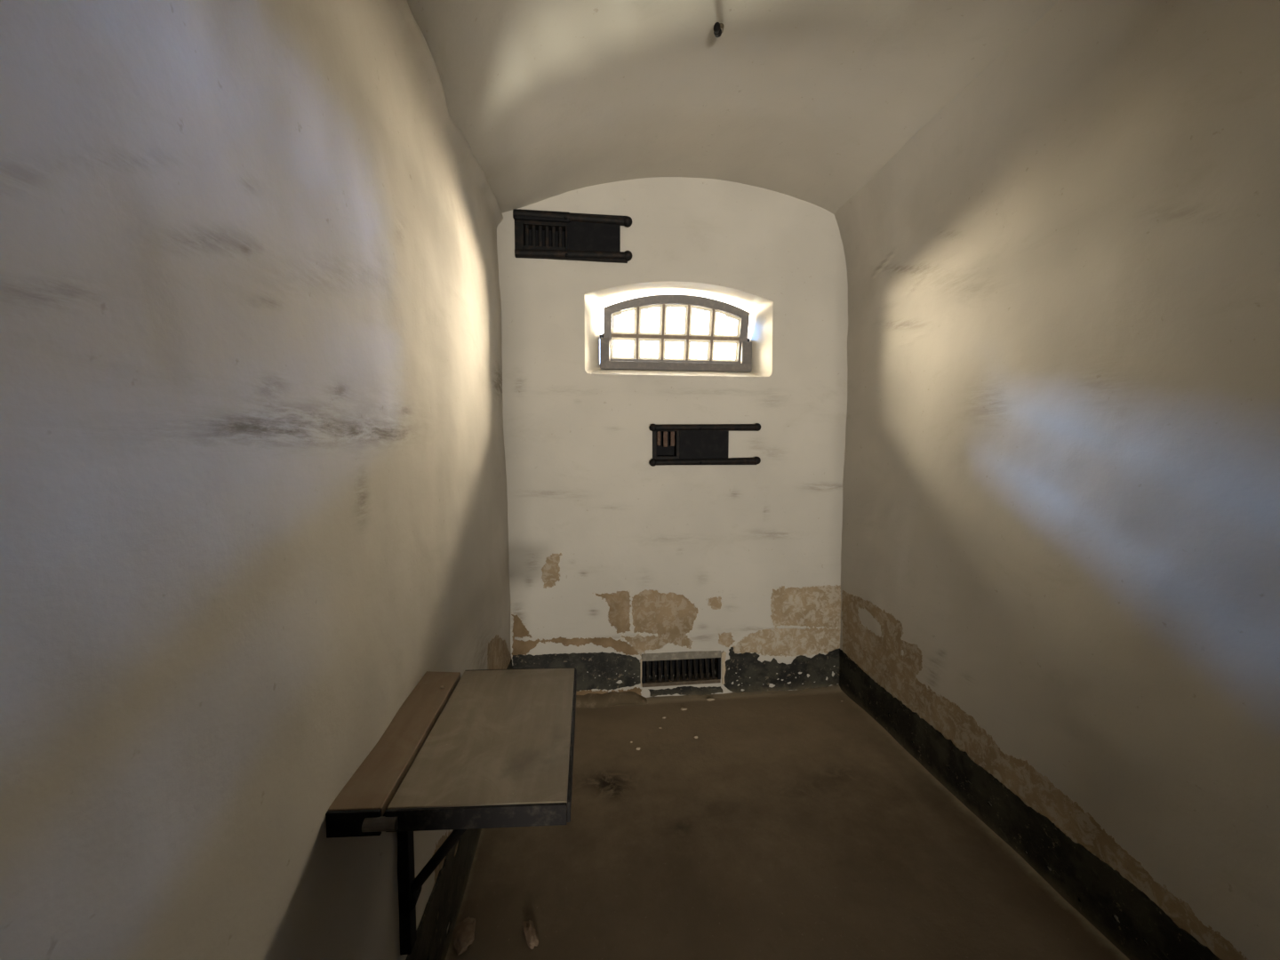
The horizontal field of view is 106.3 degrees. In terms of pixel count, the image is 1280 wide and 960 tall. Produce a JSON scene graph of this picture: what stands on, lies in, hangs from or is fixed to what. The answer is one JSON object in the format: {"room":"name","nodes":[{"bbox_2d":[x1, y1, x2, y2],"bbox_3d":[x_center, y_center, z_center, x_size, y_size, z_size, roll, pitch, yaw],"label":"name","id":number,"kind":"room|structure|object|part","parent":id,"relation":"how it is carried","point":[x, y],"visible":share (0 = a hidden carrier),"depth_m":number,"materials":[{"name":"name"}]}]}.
{"room":"prison interior","nodes":[
{"label":"prison interior","id":0,"kind":"room"},
{"bbox_2d":[0,0,511,959],"bbox_3d":[-0.639,0.018,1.133,0.253,2.730,2.934,0,3,-7],"label":"wall","id":1,"kind":"structure","parent":0,"point":[252,472],"depth_m":0.56,"materials":[{"name":"paint"}]},
{"bbox_2d":[325,667,576,955],"bbox_3d":[-0.338,0.771,1.032,0.397,0.518,0.522,0,3,-7],"label":"table","id":2,"kind":"object","parent":1,"relation":"attached to","point":[487,748],"visible":0.98,"depth_m":0.91,"materials":[{"name":"brown wood"}]},
{"bbox_3d":[-0.515,0.780,1.043,0.033,0.500,0.036,0,3,-7],"label":"wall post","id":3,"kind":"part","parent":2,"relation":"part of","materials":[{"name":"black metal"}]},
{"bbox_2d":[405,659,512,959],"bbox_3d":[-0.531,1.196,1.217,0.027,0.303,2.848,0,3,-7],"label":"baseboard","id":4,"kind":"structure","parent":1,"relation":"attached to","point":[444,904],"depth_m":1.33,"materials":[{"name":"black paint"}]},
{"bbox_2d":[496,176,847,697],"bbox_3d":[0.208,-0.206,2.936,2.045,2.965,0.586,0,3,-7],"label":"wall","id":5,"kind":"structure","parent":0,"point":[610,550],"depth_m":2.65,"materials":[{"name":"paint"}]},
{"bbox_2d":[512,208,631,263],"bbox_3d":[-0.347,-1.271,2.522,0.614,0.237,0.102,0,3,-7],"label":"ventilator","id":6,"kind":"object","parent":5,"relation":"attached to","point":[549,235],"visible":0.97,"depth_m":2.50,"materials":[{"name":"black metal"}]},
{"bbox_3d":[-0.498,-1.268,2.520,0.304,0.196,0.070,0,3,-7],"label":"grille frame","id":7,"kind":"part","parent":6,"relation":"part of","materials":[{"name":"black metal"}]},
{"bbox_3d":[-0.501,-1.270,2.550,0.214,0.106,0.006,0,3,-7],"label":"plate","id":8,"kind":"part","parent":6,"relation":"part of","materials":[{"name":"black metal"}]},
{"bbox_3d":[-0.344,-1.359,2.498,0.612,0.056,0.064,0,3,-7],"label":"rail","id":9,"kind":"part","parent":6,"relation":"part of","materials":[{"name":"black metal"}]},
{"bbox_3d":[-0.342,-1.180,2.509,0.607,0.056,0.064,0,3,-7],"label":"rail","id":10,"kind":"part","parent":6,"relation":"part of","materials":[{"name":"black metal"}]},
{"bbox_3d":[-0.242,-1.268,2.515,0.277,0.165,0.012,0,3,-7],"label":"sliding plate","id":11,"kind":"part","parent":6,"relation":"part of","materials":[{"name":"black metal"}]},
{"bbox_2d":[576,691,647,708],"bbox_3d":[-0.337,1.218,2.647,0.755,0.060,0.080,0,3,-7],"label":"trim","id":12,"kind":"structure","parent":5,"relation":"attached to","point":[592,700],"depth_m":2.66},
{"bbox_2d":[599,294,751,372],"bbox_3d":[0.212,-0.844,2.787,0.900,0.420,0.123,0,3,-7],"label":"window","id":13,"kind":"structure","parent":5,"relation":"in","point":[742,362],"depth_m":2.77,"materials":[{"name":"grey metal"}]},
{"bbox_3d":[0.213,-0.658,2.794,0.890,0.047,0.045,0,3,-7],"label":"frame","id":14,"kind":"part","parent":13,"relation":"part of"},
{"bbox_2d":[512,647,839,696],"bbox_3d":[0.265,1.090,2.726,1.936,0.294,0.014,0,3,-7],"label":"baseboard","id":15,"kind":"structure","parent":5,"relation":"attached to","point":[612,667],"depth_m":2.75,"materials":[{"name":"black paint"}]},
{"bbox_2d":[640,650,726,687],"bbox_3d":[0.243,1.071,2.762,0.494,0.200,0.096,0,3,-7],"label":"air vent","id":16,"kind":"object","parent":5,"relation":"in","point":[681,662],"visible":0.99,"depth_m":2.74,"materials":[{"name":"black metal"}]},
{"bbox_3d":[0.228,1.073,2.806,0.418,0.126,0.006,0,3,-7],"label":"plate","id":17,"kind":"part","parent":16,"relation":"part of","materials":[{"name":"black metal"}]},
{"bbox_2d":[648,423,760,466],"bbox_3d":[0.359,-0.197,2.669,0.628,0.240,0.098,0,3,-7],"label":"ventilator","id":18,"kind":"object","parent":5,"relation":"attached to","point":[673,444],"visible":1,"depth_m":2.64,"materials":[{"name":"black metal"}]},
{"bbox_3d":[0.141,-0.200,2.658,0.153,0.180,0.070,0,3,-7],"label":"grille frame","id":19,"kind":"part","parent":18,"relation":"part of","materials":[{"name":"black metal"}]},
{"bbox_3d":[0.138,-0.201,2.688,0.109,0.136,0.006,0,3,-7],"label":"plate","id":20,"kind":"part","parent":18,"relation":"part of","materials":[{"name":"black metal"}]},
{"bbox_3d":[0.353,-0.196,2.648,0.276,0.173,0.012,0,3,-7],"label":"sliding plate","id":21,"kind":"part","parent":18,"relation":"part of","materials":[{"name":"black metal"}]},
{"bbox_3d":[0.361,-0.103,2.656,0.628,0.054,0.060,0,3,-7],"label":"rail","id":22,"kind":"part","parent":18,"relation":"part of","materials":[{"name":"black metal"}]},
{"bbox_3d":[0.361,-0.290,2.645,0.628,0.050,0.060,0,3,-7],"label":"rail","id":23,"kind":"part","parent":18,"relation":"part of","materials":[{"name":"black metal"}]},
{"bbox_2d":[406,0,1058,214],"bbox_3d":[0.415,-1.261,1.180,2.065,0.562,2.932,0,3,-7],"label":"ceiling","id":24,"kind":"structure","parent":0,"point":[808,100],"depth_m":1.80,"materials":[{"name":"white paint"}]},
{"bbox_2d":[713,22,723,37],"bbox_3d":[0.270,-1.543,1.637,0.034,0.064,0.071,1,3,14],"label":"ceiling hook","id":25,"kind":"object","parent":24,"relation":"hanging from","point":[718,28],"visible":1,"depth_m":1.62,"materials":[{"name":"black metal"}]},
{"bbox_2d":[445,684,1129,959],"bbox_3d":[0.395,1.312,1.335,2.065,0.029,2.942,0,3,-7],"label":"floor","id":26,"kind":"structure","parent":0,"point":[795,825],"depth_m":1.65,"materials":[{"name":"brown concrete"}]},
{"bbox_2d":[453,916,475,955],"bbox_3d":[-0.506,1.310,1.387,0.062,0.025,0.102,-1,4,-21],"label":"fragment","id":27,"kind":"object","parent":26,"relation":"on","point":[464,932],"visible":1,"depth_m":1.38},
{"bbox_2d":[522,919,538,949],"bbox_3d":[-0.316,1.310,1.390,0.035,0.020,0.087,-2,4,-29],"label":"fragment","id":28,"kind":"object","parent":26,"relation":"on","point":[531,934],"visible":1,"depth_m":1.38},
{"bbox_2d":[834,0,1279,959],"bbox_3d":[1.294,-0.030,1.355,0.144,2.800,2.932,0,3,-7],"label":"wall","id":29,"kind":"structure","parent":0,"point":[1060,550],"depth_m":1.40,"materials":[{"name":"paint"}]},
{"bbox_2d":[838,649,1221,959],"bbox_3d":[1.345,1.205,1.437,0.033,0.260,2.848,0,3,-7],"label":"baseboard","id":30,"kind":"structure","parent":29,"relation":"attached to","point":[1076,874],"depth_m":1.58,"materials":[{"name":"black paint"}]}
]}

